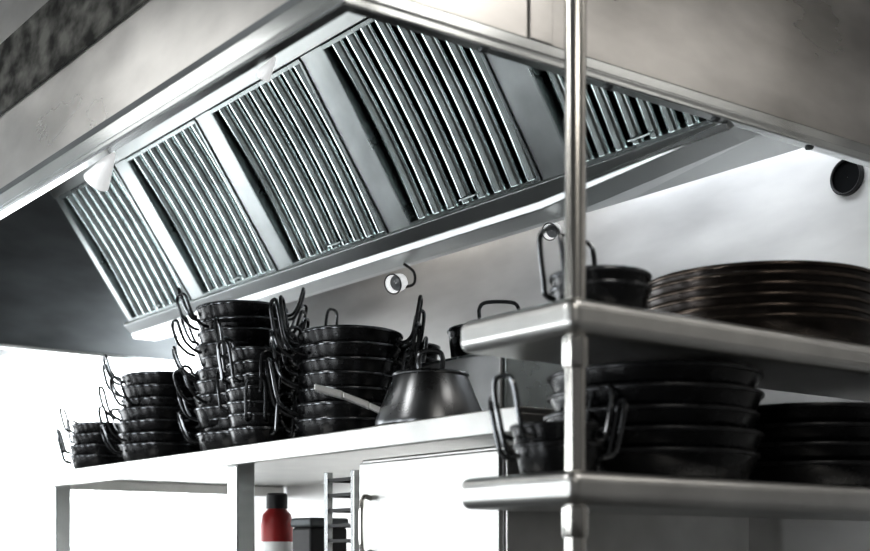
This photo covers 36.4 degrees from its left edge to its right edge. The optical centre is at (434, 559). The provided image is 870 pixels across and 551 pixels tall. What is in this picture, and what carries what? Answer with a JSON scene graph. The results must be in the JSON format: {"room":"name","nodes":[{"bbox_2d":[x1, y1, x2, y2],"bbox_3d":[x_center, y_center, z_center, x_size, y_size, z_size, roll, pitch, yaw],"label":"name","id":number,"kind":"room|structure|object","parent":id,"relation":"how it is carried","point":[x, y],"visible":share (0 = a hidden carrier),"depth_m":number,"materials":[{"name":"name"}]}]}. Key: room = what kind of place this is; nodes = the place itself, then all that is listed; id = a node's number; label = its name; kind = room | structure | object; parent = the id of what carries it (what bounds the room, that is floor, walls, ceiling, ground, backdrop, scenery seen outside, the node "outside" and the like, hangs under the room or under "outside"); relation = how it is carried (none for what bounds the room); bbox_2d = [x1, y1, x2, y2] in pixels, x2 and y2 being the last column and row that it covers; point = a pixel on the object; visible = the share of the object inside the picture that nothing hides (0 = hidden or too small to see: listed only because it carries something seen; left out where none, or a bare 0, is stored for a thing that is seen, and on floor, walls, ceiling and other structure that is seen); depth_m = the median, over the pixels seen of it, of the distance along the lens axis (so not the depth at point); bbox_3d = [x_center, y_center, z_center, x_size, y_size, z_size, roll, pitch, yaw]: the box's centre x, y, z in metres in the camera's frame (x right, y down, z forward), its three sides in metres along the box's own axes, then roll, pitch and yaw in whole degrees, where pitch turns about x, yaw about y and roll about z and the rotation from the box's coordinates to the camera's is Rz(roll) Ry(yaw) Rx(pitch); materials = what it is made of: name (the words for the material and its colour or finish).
{"room":"commercial kitchen","nodes":[
{"label":"commercial kitchen","id":0,"kind":"room"},
{"bbox_2d":[0,148,869,550],"bbox_3d":[0.470,-0.350,3.932,0.100,2.700,10.700,0,0,-37],"label":"wall","id":1,"kind":"structure","parent":0,"point":[785,206],"depth_m":3.60,"materials":[{"name":"paint"}]},
{"bbox_2d":[0,330,227,550],"bbox_3d":[-1.796,-0.350,6.889,0.080,1.800,3.250,0,0,-37],"label":"window","id":2,"kind":"structure","parent":1,"relation":"in","point":[34,386],"depth_m":7.11,"materials":[{"name":"white glass"}]},
{"bbox_2d":[830,160,863,195],"bbox_3d":[0.984,-0.915,3.161,0.014,0.088,0.088,0,0,-37],"label":"pipe","id":3,"kind":"object","parent":1,"relation":"attached to","point":[839,182],"visible":0.89,"depth_m":3.16,"materials":[{"name":"black plastic"}]},
{"bbox_3d":[-2.031,-1.725,2.100,6.300,0.050,10.800,0,0,-37],"label":"ceiling","id":4,"kind":"structure","parent":0,"visible":0},
{"bbox_2d":[0,0,869,364],"bbox_3d":[-0.658,-1.269,4.056,1.552,0.862,3.746,0,0,-37],"label":"extraction hood","id":5,"kind":"object","parent":4,"relation":"hanging from","point":[83,82],"visible":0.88,"depth_m":2.93,"materials":[{"name":"metal"}]},
{"bbox_2d":[84,152,115,190],"bbox_3d":[-0.753,-0.884,2.978,0.062,0.101,0.089,0,0,-37],"label":"lamp","id":6,"kind":"object","parent":5,"relation":"attached to","point":[99,175],"visible":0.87,"depth_m":2.97,"materials":[{"name":"metal"}]},
{"bbox_2d":[59,166,190,320],"bbox_3d":[-1.079,-1.116,4.681,0.334,0.450,0.478,0,0,-37],"label":"filter","id":7,"kind":"object","parent":5,"relation":"on","point":[111,223],"visible":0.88,"depth_m":4.70,"materials":[{"name":"metal"}]},
{"bbox_2d":[125,119,277,295],"bbox_3d":[-0.730,-1.116,4.221,0.334,0.450,0.493,0,0,-37],"label":"filter","id":8,"kind":"object","parent":5,"relation":"on","point":[180,175],"visible":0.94,"depth_m":4.23,"materials":[{"name":"metal"}]},
{"bbox_2d":[209,58,388,265],"bbox_3d":[-0.374,-1.116,3.750,0.334,0.450,0.503,0,0,-37],"label":"filter","id":9,"kind":"object","parent":5,"relation":"on","point":[248,120],"visible":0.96,"depth_m":3.75,"materials":[{"name":"metal"}]},
{"bbox_2d":[320,18,541,225],"bbox_3d":[-0.001,-1.116,3.258,0.334,0.450,0.528,0,0,-37],"label":"filter","id":10,"kind":"object","parent":5,"relation":"on","point":[373,121],"visible":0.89,"depth_m":3.28,"materials":[{"name":"metal"}]},
{"bbox_2d":[527,66,711,164],"bbox_3d":[0.357,-1.116,2.786,0.334,0.450,0.443,0,0,-37],"label":"filter","id":11,"kind":"object","parent":5,"relation":"on","point":[550,86],"visible":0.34,"depth_m":2.90,"materials":[{"name":"metal"}]},
{"bbox_3d":[-2.031,1.025,2.100,6.300,0.050,10.800,0,0,-37],"label":"floor","id":12,"kind":"structure","parent":0,"visible":0},
{"bbox_2d":[461,0,869,550],"bbox_3d":[0.647,-0.350,2.491,1.320,2.700,0.280,0,0,-37],"label":"shelf","id":13,"kind":"object","parent":12,"relation":"on","point":[574,332],"visible":0.99,"depth_m":2.11,"materials":[{"name":"metal"}]},
{"bbox_2d":[488,396,627,473],"bbox_3d":[0.202,-0.202,2.173,0.227,0.132,0.148,0,0,-9],"label":"pan","id":14,"kind":"object","parent":13,"relation":"on","point":[539,456],"visible":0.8,"depth_m":2.13,"materials":[{"name":"black metal"}]},
{"bbox_2d":[492,373,614,443],"bbox_3d":[0.196,-0.232,2.172,0.227,0.132,0.148,0,0,-36],"label":"pan","id":15,"kind":"object","parent":14,"relation":"on","point":[539,430],"visible":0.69,"depth_m":2.12,"materials":[{"name":"black metal"}]},
{"bbox_2d":[512,427,596,443],"bbox_3d":[0.196,-0.191,2.172,0.140,0.050,0.140,0,0,-36],"label":"bowl","id":16,"kind":"object","parent":15,"relation":"on","point":[532,433],"depth_m":2.11,"materials":[{"name":"black metal"}]},
{"bbox_2d":[515,445,600,473],"bbox_3d":[0.202,-0.161,2.173,0.140,0.050,0.140,0,0,-9],"label":"bowl","id":17,"kind":"object","parent":14,"relation":"on","point":[531,458],"depth_m":2.12,"materials":[{"name":"black metal"}]},
{"bbox_2d":[537,225,651,308],"bbox_3d":[0.263,-0.470,2.207,0.207,0.144,0.172,0,0,-37],"label":"pan","id":18,"kind":"object","parent":13,"relation":"on","point":[626,292],"visible":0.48,"depth_m":2.15,"materials":[{"name":"black metal"}]},
{"bbox_2d":[549,240,651,286],"bbox_3d":[0.275,-0.492,2.232,0.172,0.144,0.197,0,0,-13],"label":"pan","id":19,"kind":"object","parent":18,"relation":"on","point":[594,270],"visible":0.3,"depth_m":2.15,"materials":[{"name":"black metal"}]},
{"bbox_2d":[551,270,649,286],"bbox_3d":[0.277,-0.446,2.220,0.164,0.052,0.164,0,0,-13],"label":"bowl","id":20,"kind":"object","parent":19,"relation":"on","point":[639,275],"depth_m":2.15,"materials":[{"name":"black metal"}]},
{"bbox_2d":[551,284,649,308],"bbox_3d":[0.277,-0.424,2.217,0.164,0.052,0.164,0,0,-37],"label":"bowl","id":21,"kind":"object","parent":18,"relation":"on","point":[632,295],"depth_m":2.15,"materials":[{"name":"black metal"}]},
{"bbox_2d":[596,447,760,479],"bbox_3d":[0.390,-0.163,2.394,0.388,0.053,0.388,0,0,-35],"label":"pan","id":22,"kind":"object","parent":13,"relation":"on","point":[703,462],"visible":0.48,"depth_m":2.22,"materials":[{"name":"black metal"}]},
{"bbox_2d":[596,425,764,451],"bbox_3d":[0.397,-0.199,2.392,0.388,0.053,0.388,0,0,-32],"label":"pan","id":23,"kind":"object","parent":22,"relation":"on","point":[637,435],"visible":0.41,"depth_m":2.22,"materials":[{"name":"black metal"}]},
{"bbox_2d":[543,403,760,428],"bbox_3d":[0.390,-0.234,2.395,0.388,0.053,0.388,0,0,42],"label":"pan","id":24,"kind":"object","parent":23,"relation":"on","point":[660,413],"visible":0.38,"depth_m":2.22,"materials":[{"name":"black metal"}]},
{"bbox_2d":[547,382,764,411],"bbox_3d":[0.397,-0.271,2.392,0.388,0.053,0.388,0,0,-32],"label":"pan","id":25,"kind":"object","parent":24,"relation":"on","point":[748,397],"visible":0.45,"depth_m":2.22,"materials":[{"name":"black metal"}]},
{"bbox_2d":[546,360,763,392],"bbox_3d":[0.396,-0.306,2.394,0.388,0.053,0.388,0,0,-26],"label":"pan","id":26,"kind":"object","parent":25,"relation":"on","point":[650,370],"visible":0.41,"depth_m":2.23,"materials":[{"name":"black metal"}]},
{"bbox_2d":[709,312,869,345],"bbox_3d":[0.646,-0.423,2.627,0.472,0.051,0.472,0,0,42],"label":"pan","id":27,"kind":"object","parent":13,"relation":"on","point":[840,327],"visible":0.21,"depth_m":2.41,"materials":[{"name":"metal"}]},
{"bbox_2d":[670,302,869,320],"bbox_3d":[0.630,-0.443,2.626,0.472,0.051,0.472,0,0,25],"label":"pan","id":28,"kind":"object","parent":27,"relation":"on","point":[708,312],"visible":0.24,"depth_m":2.41,"materials":[{"name":"metal"}]},
{"bbox_2d":[646,291,869,312],"bbox_3d":[0.637,-0.462,2.623,0.472,0.051,0.472,1,0,36],"label":"pan","id":29,"kind":"object","parent":28,"relation":"on","point":[752,296],"visible":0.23,"depth_m":2.41,"materials":[{"name":"metal"}]},
{"bbox_2d":[646,280,869,307],"bbox_3d":[0.636,-0.480,2.623,0.472,0.051,0.472,0,0,-37],"label":"pan","id":30,"kind":"object","parent":29,"relation":"on","point":[771,285],"visible":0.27,"depth_m":2.42,"materials":[{"name":"metal"}]},
{"bbox_2d":[648,269,869,297],"bbox_3d":[0.636,-0.499,2.615,0.472,0.051,0.472,1,0,36],"label":"pan","id":31,"kind":"object","parent":30,"relation":"on","point":[776,274],"visible":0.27,"depth_m":2.40,"materials":[{"name":"metal"}]},
{"bbox_2d":[648,260,869,286],"bbox_3d":[0.646,-0.518,2.632,0.472,0.051,0.472,0,0,26],"label":"pan","id":32,"kind":"object","parent":31,"relation":"on","point":[769,264],"visible":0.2,"depth_m":2.42,"materials":[{"name":"metal"}]},
{"bbox_2d":[748,460,869,486],"bbox_3d":[0.748,-0.162,2.678,0.418,0.051,0.418,0,0,-21],"label":"pan","id":33,"kind":"object","parent":13,"relation":"on","point":[829,472],"visible":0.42,"depth_m":2.49,"materials":[{"name":"black metal"}]},
{"bbox_2d":[756,441,869,461],"bbox_3d":[0.746,-0.198,2.678,0.418,0.051,0.418,0,0,42],"label":"pan","id":34,"kind":"object","parent":33,"relation":"on","point":[791,450],"visible":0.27,"depth_m":2.49,"materials":[{"name":"black metal"}]},
{"bbox_2d":[753,421,869,442],"bbox_3d":[0.745,-0.234,2.677,0.418,0.051,0.418,0,0,-37],"label":"pan","id":35,"kind":"object","parent":34,"relation":"on","point":[822,430],"visible":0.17,"depth_m":2.49,"materials":[{"name":"black metal"}]},
{"bbox_2d":[756,402,869,423],"bbox_3d":[0.747,-0.270,2.676,0.418,0.051,0.418,0,0,-24],"label":"pan","id":36,"kind":"object","parent":35,"relation":"on","point":[807,411],"visible":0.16,"depth_m":2.48,"materials":[{"name":"black metal"}]},
{"bbox_3d":[-0.348,0.550,4.034,1.078,0.900,2.950,0,0,-37],"label":"countertop","id":37,"kind":"structure","parent":12,"relation":"on","visible":0},
{"bbox_2d":[260,493,292,550],"bbox_3d":[-0.451,-0.045,3.774,0.094,0.290,0.094,0,0,-37],"label":"bottle","id":38,"kind":"object","parent":37,"relation":"on","point":[276,529],"visible":0.97,"depth_m":3.74,"materials":[{"name":"plastic"}]},
{"bbox_2d":[32,406,553,550],"bbox_3d":[-0.222,-0.100,3.910,1.016,0.400,2.606,0,0,-37],"label":"shelf","id":39,"kind":"object","parent":37,"relation":"on","point":[242,473],"visible":0.51,"depth_m":3.55,"materials":[{"name":"metal"}]},
{"bbox_2d":[57,438,124,468],"bbox_3d":[-1.140,-0.358,4.533,0.218,0.116,0.270,0,0,42],"label":"pan","id":40,"kind":"object","parent":39,"relation":"on","point":[78,460],"visible":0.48,"depth_m":4.44,"materials":[{"name":"black metal"}]},
{"bbox_2d":[100,424,200,461],"bbox_3d":[-0.852,-0.361,4.182,0.292,0.122,0.344,0,0,28],"label":"pan","id":41,"kind":"object","parent":39,"relation":"on","point":[131,451],"visible":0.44,"depth_m":4.06,"materials":[{"name":"black metal"}]},
{"bbox_2d":[98,405,197,443],"bbox_3d":[-0.854,-0.408,4.182,0.292,0.149,0.369,0,0,20],"label":"pan","id":42,"kind":"object","parent":41,"relation":"on","point":[139,436],"visible":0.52,"depth_m":4.06,"materials":[{"name":"black metal"}]},
{"bbox_2d":[111,408,202,432],"bbox_3d":[-0.858,-0.434,4.187,0.344,0.126,0.292,0,0,-10],"label":"pan","id":43,"kind":"object","parent":42,"relation":"on","point":[149,424],"visible":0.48,"depth_m":4.06,"materials":[{"name":"black metal"}]},
{"bbox_2d":[98,386,196,420],"bbox_3d":[-0.854,-0.479,4.184,0.369,0.147,0.293,0,0,40],"label":"pan","id":44,"kind":"object","parent":43,"relation":"on","point":[133,412],"visible":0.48,"depth_m":4.06,"materials":[{"name":"black metal"}]},
{"bbox_2d":[109,376,196,407],"bbox_3d":[-0.848,-0.506,4.190,0.291,0.129,0.349,0,0,5],"label":"pan","id":45,"kind":"object","parent":44,"relation":"on","point":[146,400],"visible":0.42,"depth_m":4.06,"materials":[{"name":"black metal"}]},
{"bbox_2d":[102,364,198,397],"bbox_3d":[-0.846,-0.552,4.193,0.373,0.149,0.292,0,0,43],"label":"pan","id":46,"kind":"object","parent":45,"relation":"on","point":[143,389],"visible":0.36,"depth_m":4.07,"materials":[{"name":"black metal"}]},
{"bbox_2d":[102,355,198,385],"bbox_3d":[-0.846,-0.577,4.187,0.345,0.124,0.292,0,0,16],"label":"pan","id":47,"kind":"object","parent":46,"relation":"on","point":[166,377],"visible":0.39,"depth_m":4.06,"materials":[{"name":"black metal"}]},
{"bbox_2d":[122,374,198,385],"bbox_3d":[-0.845,-0.544,4.186,0.284,0.056,0.284,0,-1,-23],"label":"bowl","id":48,"kind":"object","parent":47,"relation":"on","point":[127,379],"depth_m":4.06,"materials":[{"name":"black metal"}]},
{"bbox_2d":[124,386,198,397],"bbox_3d":[-0.847,-0.508,4.194,0.284,0.056,0.284,1,0,8],"label":"bowl","id":49,"kind":"object","parent":46,"relation":"on","point":[131,391],"depth_m":4.07,"materials":[{"name":"black metal"}]},
{"bbox_2d":[122,399,196,407],"bbox_3d":[-0.847,-0.472,4.192,0.284,0.056,0.284,1,2,42],"label":"bowl","id":50,"kind":"object","parent":45,"relation":"on","point":[133,402],"depth_m":4.06,"materials":[{"name":"black metal"}]},
{"bbox_2d":[119,409,196,420],"bbox_3d":[-0.854,-0.436,4.183,0.284,0.056,0.284,0,-1,4],"label":"bowl","id":51,"kind":"object","parent":44,"relation":"attached to","point":[125,414],"depth_m":4.06,"materials":[{"name":"black metal"}]},
{"bbox_2d":[118,421,202,432],"bbox_3d":[-0.857,-0.400,4.187,0.284,0.056,0.284,-1,0,29],"label":"bowl","id":52,"kind":"object","parent":43,"relation":"attached to","point":[124,426],"depth_m":4.06,"materials":[{"name":"black metal"}]},
{"bbox_2d":[119,434,197,443],"bbox_3d":[-0.854,-0.364,4.184,0.284,0.056,0.284,-1,2,-34],"label":"bowl","id":53,"kind":"object","parent":42,"relation":"on","point":[124,438],"depth_m":4.06,"materials":[{"name":"black metal"}]},
{"bbox_2d":[119,445,200,461],"bbox_3d":[-0.852,-0.328,4.182,0.284,0.056,0.284,0,0,-24],"label":"bowl","id":54,"kind":"object","parent":41,"relation":"attached to","point":[129,452],"depth_m":4.06,"materials":[{"name":"black metal"}]},
{"bbox_2d":[177,411,298,450],"bbox_3d":[-0.557,-0.361,3.804,0.264,0.122,0.318,0,0,35],"label":"pan","id":55,"kind":"object","parent":39,"relation":"on","point":[207,440],"visible":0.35,"depth_m":3.71,"materials":[{"name":"black metal"}]},
{"bbox_2d":[196,433,233,450],"bbox_3d":[-0.557,-0.328,3.804,0.256,0.056,0.256,0,0,-17],"label":"bowl","id":56,"kind":"object","parent":55,"relation":"on","point":[206,441],"depth_m":3.70,"materials":[{"name":"black metal"}]},
{"bbox_2d":[203,416,230,430],"bbox_3d":[-0.544,-0.401,3.816,0.264,0.136,0.365,0,0,-7],"label":"pan","id":57,"kind":"object","parent":55,"relation":"on","point":[224,423],"visible":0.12,"depth_m":3.70,"materials":[{"name":"black metal"}]},
{"bbox_2d":[176,391,298,429],"bbox_3d":[-0.562,-0.433,3.811,0.318,0.126,0.264,0,0,43],"label":"pan","id":58,"kind":"object","parent":57,"relation":"on","point":[203,413],"visible":0.3,"depth_m":3.73,"materials":[{"name":"black metal"}]},
{"bbox_2d":[195,407,229,429],"bbox_3d":[-0.561,-0.400,3.810,0.256,0.056,0.256,-1,0,6],"label":"bowl","id":59,"kind":"object","parent":58,"relation":"on","point":[203,414],"depth_m":3.72,"materials":[{"name":"black metal"}]},
{"bbox_2d":[173,368,294,406],"bbox_3d":[-0.565,-0.472,3.811,0.393,0.129,0.264,-1,0,-40],"label":"pan","id":60,"kind":"object","parent":58,"relation":"on","point":[205,399],"visible":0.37,"depth_m":3.70,"materials":[{"name":"black metal"}]},
{"bbox_2d":[183,361,296,394],"bbox_3d":[-0.553,-0.505,3.799,0.318,0.126,0.264,0,0,-20],"label":"pan","id":61,"kind":"object","parent":60,"relation":"on","point":[203,386],"visible":0.27,"depth_m":3.71,"materials":[{"name":"black metal"}]},
{"bbox_2d":[172,346,299,381],"bbox_3d":[-0.554,-0.544,3.799,0.393,0.129,0.264,-1,0,-14],"label":"pan","id":62,"kind":"object","parent":61,"relation":"on","point":[207,372],"visible":0.3,"depth_m":3.72,"materials":[{"name":"black metal"}]},
{"bbox_2d":[202,332,297,367],"bbox_3d":[-0.541,-0.578,3.808,0.264,0.126,0.318,0,0,-12],"label":"pan","id":63,"kind":"object","parent":62,"relation":"on","point":[211,360],"visible":0.12,"depth_m":3.71,"materials":[{"name":"black metal"}]},
{"bbox_2d":[171,319,305,367],"bbox_3d":[-0.560,-0.616,3.815,0.393,0.129,0.264,-1,0,-26],"label":"pan","id":64,"kind":"object","parent":63,"relation":"on","point":[207,348],"visible":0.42,"depth_m":3.72,"materials":[{"name":"black metal"}]},
{"bbox_2d":[196,344,231,367],"bbox_3d":[-0.560,-0.580,3.815,0.256,0.056,0.256,-1,0,-26],"label":"bowl","id":65,"kind":"object","parent":64,"relation":"on","point":[202,350],"depth_m":3.72,"materials":[{"name":"black metal"}]},
{"bbox_2d":[180,310,306,346],"bbox_3d":[-0.550,-0.650,3.802,0.264,0.126,0.318,0,0,-44],"label":"pan","id":66,"kind":"object","parent":64,"relation":"on","point":[254,336],"visible":0.48,"depth_m":3.70,"materials":[{"name":"black metal"}]},
{"bbox_2d":[198,329,284,346],"bbox_3d":[-0.550,-0.616,3.802,0.256,0.056,0.256,-1,0,9],"label":"bowl","id":67,"kind":"object","parent":66,"relation":"on","point":[253,337],"depth_m":3.69,"materials":[{"name":"black metal"}]},
{"bbox_2d":[176,293,307,331],"bbox_3d":[-0.552,-0.688,3.817,0.393,0.129,0.264,-2,1,-34],"label":"pan","id":68,"kind":"object","parent":66,"relation":"on","point":[257,321],"visible":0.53,"depth_m":3.71,"materials":[{"name":"black metal"}]},
{"bbox_2d":[199,318,278,329],"bbox_3d":[-0.552,-0.652,3.818,0.256,0.056,0.256,-2,1,-34],"label":"bowl","id":69,"kind":"object","parent":68,"relation":"on","point":[207,323],"depth_m":3.71,"materials":[{"name":"black metal"}]},
{"bbox_2d":[177,287,304,322],"bbox_3d":[-0.555,-0.721,3.804,0.318,0.127,0.264,0,0,35],"label":"pan","id":70,"kind":"object","parent":68,"relation":"on","point":[224,307],"visible":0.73,"depth_m":3.70,"materials":[{"name":"black metal"}]},
{"bbox_2d":[197,303,277,322],"bbox_3d":[-0.554,-0.688,3.803,0.256,0.056,0.256,-1,-1,-3],"label":"bowl","id":71,"kind":"object","parent":70,"relation":"on","point":[206,310],"depth_m":3.69,"materials":[{"name":"black metal"}]},
{"bbox_2d":[228,392,296,445],"bbox_3d":[-0.461,-0.369,3.536,0.184,0.137,0.233,0,0,-4],"label":"pan","id":72,"kind":"object","parent":39,"relation":"on","point":[240,435],"visible":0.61,"depth_m":3.46,"materials":[{"name":"black metal"}]},
{"bbox_2d":[229,429,294,445],"bbox_3d":[-0.461,-0.323,3.536,0.176,0.045,0.176,0,0,-38],"label":"bowl","id":73,"kind":"object","parent":72,"relation":"attached to","point":[238,436],"depth_m":3.46,"materials":[{"name":"black metal"}]},
{"bbox_2d":[228,376,296,427],"bbox_3d":[-0.461,-0.404,3.543,0.184,0.142,0.235,0,0,35],"label":"pan","id":74,"kind":"object","parent":72,"relation":"on","point":[245,418],"visible":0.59,"depth_m":3.46,"materials":[{"name":"black metal"}]},
{"bbox_2d":[215,371,300,413],"bbox_3d":[-0.464,-0.439,3.536,0.253,0.137,0.184,2,1,17],"label":"pan","id":75,"kind":"object","parent":74,"relation":"on","point":[233,406],"visible":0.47,"depth_m":3.48,"materials":[{"name":"black metal"}]},
{"bbox_2d":[225,349,294,401],"bbox_3d":[-0.469,-0.474,3.535,0.234,0.143,0.184,0,0,35],"label":"pan","id":76,"kind":"object","parent":75,"relation":"on","point":[255,392],"visible":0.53,"depth_m":3.45,"materials":[{"name":"black metal"}]},
{"bbox_2d":[217,339,295,386],"bbox_3d":[-0.463,-0.509,3.536,0.253,0.137,0.184,-1,0,-42],"label":"pan","id":77,"kind":"object","parent":76,"relation":"on","point":[239,379],"visible":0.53,"depth_m":3.46,"materials":[{"name":"black metal"}]},
{"bbox_2d":[220,325,301,375],"bbox_3d":[-0.465,-0.544,3.538,0.253,0.137,0.184,-1,1,34],"label":"pan","id":78,"kind":"object","parent":77,"relation":"on","point":[249,365],"visible":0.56,"depth_m":3.47,"materials":[{"name":"black metal"}]},
{"bbox_2d":[228,362,293,374],"bbox_3d":[-0.464,-0.497,3.539,0.176,0.045,0.176,-1,1,34],"label":"bowl","id":79,"kind":"object","parent":78,"relation":"on","point":[239,367],"depth_m":3.46,"materials":[{"name":"black metal"}]},
{"bbox_2d":[214,317,309,361],"bbox_3d":[-0.463,-0.579,3.535,0.253,0.138,0.184,1,1,6],"label":"pan","id":80,"kind":"object","parent":78,"relation":"on","point":[241,352],"visible":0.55,"depth_m":3.47,"materials":[{"name":"black metal"}]},
{"bbox_2d":[231,349,294,361],"bbox_3d":[-0.464,-0.532,3.536,0.176,0.045,0.176,1,1,6],"label":"bowl","id":81,"kind":"object","parent":80,"relation":"on","point":[237,354],"depth_m":3.46,"materials":[{"name":"black metal"}]},
{"bbox_2d":[229,375,294,386],"bbox_3d":[-0.462,-0.463,3.536,0.176,0.045,0.176,-1,0,-42],"label":"bowl","id":82,"kind":"object","parent":77,"relation":"on","point":[239,380],"depth_m":3.46,"materials":[{"name":"black metal"}]},
{"bbox_2d":[227,388,292,401],"bbox_3d":[-0.466,-0.427,3.533,0.176,0.045,0.176,-2,-1,-21],"label":"bowl","id":83,"kind":"object","parent":76,"relation":"attached to","point":[233,393],"depth_m":3.46,"materials":[{"name":"black metal"}]},
{"bbox_2d":[228,403,291,413],"bbox_3d":[-0.465,-0.393,3.537,0.176,0.045,0.176,2,1,17],"label":"bowl","id":84,"kind":"object","parent":75,"relation":"on","point":[232,407],"depth_m":3.46,"materials":[{"name":"black metal"}]},
{"bbox_2d":[229,415,290,427],"bbox_3d":[-0.463,-0.357,3.541,0.176,0.045,0.176,2,-1,2],"label":"bowl","id":85,"kind":"object","parent":74,"relation":"attached to","point":[235,420],"depth_m":3.47,"materials":[{"name":"black metal"}]},
{"bbox_2d":[281,416,375,436],"bbox_3d":[-0.233,-0.383,3.469,0.331,0.166,0.276,0,0,-23],"label":"pan","id":86,"kind":"object","parent":39,"relation":"on","point":[308,426],"visible":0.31,"depth_m":3.35,"materials":[{"name":"black metal"}]},
{"bbox_2d":[265,357,381,418],"bbox_3d":[-0.234,-0.429,3.457,0.416,0.182,0.276,0,0,-17],"label":"pan","id":87,"kind":"object","parent":86,"relation":"on","point":[316,408],"visible":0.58,"depth_m":3.35,"materials":[{"name":"black metal"}]},
{"bbox_2d":[294,404,380,418],"bbox_3d":[-0.234,-0.367,3.457,0.268,0.058,0.268,0,0,-17],"label":"bowl","id":88,"kind":"object","parent":87,"relation":"on","point":[300,410],"depth_m":3.34,"materials":[{"name":"black metal"}]},
{"bbox_2d":[289,348,415,403],"bbox_3d":[-0.229,-0.459,3.477,0.276,0.170,0.332,0,0,-27],"label":"pan","id":89,"kind":"object","parent":87,"relation":"on","point":[368,393],"visible":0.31,"depth_m":3.37,"materials":[{"name":"black metal"}]},
{"bbox_2d":[297,389,386,402],"bbox_3d":[-0.228,-0.405,3.475,0.268,0.058,0.268,0,-1,26],"label":"bowl","id":90,"kind":"object","parent":89,"relation":"on","point":[304,395],"depth_m":3.37,"materials":[{"name":"black metal"}]},
{"bbox_2d":[269,330,427,389],"bbox_3d":[-0.228,-0.505,3.475,0.416,0.182,0.276,1,-2,-9],"label":"pan","id":91,"kind":"object","parent":89,"relation":"on","point":[321,377],"visible":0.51,"depth_m":3.37,"materials":[{"name":"black metal"}]},
{"bbox_2d":[297,373,391,388],"bbox_3d":[-0.228,-0.443,3.473,0.268,0.058,0.268,1,-2,-9],"label":"bowl","id":92,"kind":"object","parent":91,"relation":"on","point":[305,380],"depth_m":3.36,"materials":[{"name":"black metal"}]},
{"bbox_2d":[278,321,420,375],"bbox_3d":[-0.224,-0.535,3.467,0.276,0.168,0.332,0,0,-44],"label":"pan","id":93,"kind":"object","parent":91,"relation":"on","point":[366,363],"visible":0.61,"depth_m":3.37,"materials":[{"name":"black metal"}]},
{"bbox_2d":[269,297,425,361],"bbox_3d":[-0.227,-0.581,3.470,0.416,0.182,0.276,0,-1,-23],"label":"pan","id":94,"kind":"object","parent":93,"relation":"on","point":[333,347],"visible":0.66,"depth_m":3.37,"materials":[{"name":"black metal"}]},
{"bbox_2d":[298,344,399,360],"bbox_3d":[-0.226,-0.519,3.470,0.268,0.058,0.268,0,-1,-23],"label":"bowl","id":95,"kind":"object","parent":94,"relation":"on","point":[305,351],"depth_m":3.36,"materials":[{"name":"black metal"}]},
{"bbox_2d":[279,295,422,348],"bbox_3d":[-0.221,-0.611,3.470,0.331,0.170,0.278,0,0,41],"label":"pan","id":96,"kind":"object","parent":94,"relation":"on","point":[326,332],"visible":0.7,"depth_m":3.37,"materials":[{"name":"black metal"}]},
{"bbox_2d":[300,328,401,346],"bbox_3d":[-0.221,-0.557,3.469,0.268,0.058,0.268,0,-1,3],"label":"bowl","id":97,"kind":"object","parent":96,"relation":"on","point":[309,335],"depth_m":3.36,"materials":[{"name":"black metal"}]},
{"bbox_2d":[299,359,400,374],"bbox_3d":[-0.223,-0.481,3.466,0.268,0.058,0.268,0,0,9],"label":"bowl","id":98,"kind":"object","parent":93,"relation":"on","point":[389,366],"depth_m":3.36,"materials":[{"name":"black metal"}]},
{"bbox_2d":[295,420,374,436],"bbox_3d":[-0.233,-0.329,3.469,0.268,0.058,0.268,0,0,14],"label":"bowl","id":99,"kind":"object","parent":86,"relation":"on","point":[304,427],"depth_m":3.35,"materials":[{"name":"black metal"}]},
{"bbox_2d":[314,348,481,425],"bbox_3d":[-0.066,-0.393,3.010,0.378,0.186,0.256,0,0,-24],"label":"saucepan","id":100,"kind":"object","parent":39,"relation":"on","point":[419,393],"visible":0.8,"depth_m":2.95,"materials":[{"name":"grey metal"}]},
{"bbox_2d":[375,372,481,425],"bbox_3d":[-0.010,-0.360,3.035,0.256,0.121,0.256,0,0,-37],"label":"pot","id":101,"kind":"object","parent":100,"relation":"on","point":[410,396],"depth_m":2.94,"materials":[{"name":"grey metal"}]},
{"bbox_2d":[406,354,562,410],"bbox_3d":[0.187,-0.407,3.645,0.600,0.214,0.716,0,0,-37],"label":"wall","id":102,"kind":"structure","parent":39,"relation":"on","point":[530,377],"depth_m":3.23,"materials":[{"name":"metal"}]},
{"bbox_2d":[291,517,347,550],"bbox_3d":[-0.318,-0.007,3.648,0.126,0.215,0.106,0,0,-37],"label":"canister","id":103,"kind":"object","parent":37,"relation":"on","point":[308,533],"visible":0.7,"depth_m":3.60,"materials":[{"name":"plastic"}]},
{"bbox_2d":[324,470,358,550],"bbox_3d":[-0.113,-0.060,3.377,0.316,0.320,0.136,0,0,-37],"label":"rack","id":104,"kind":"object","parent":37,"relation":"on","point":[353,479],"visible":0.44,"depth_m":3.29,"materials":[{"name":"metal"}]},
{"bbox_2d":[358,445,748,550],"bbox_3d":[0.274,-0.070,3.182,0.819,0.340,0.540,0,0,-37],"label":"refrigerator","id":105,"kind":"object","parent":37,"relation":"on","point":[409,502],"visible":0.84,"depth_m":2.95,"materials":[{"name":"metal"}]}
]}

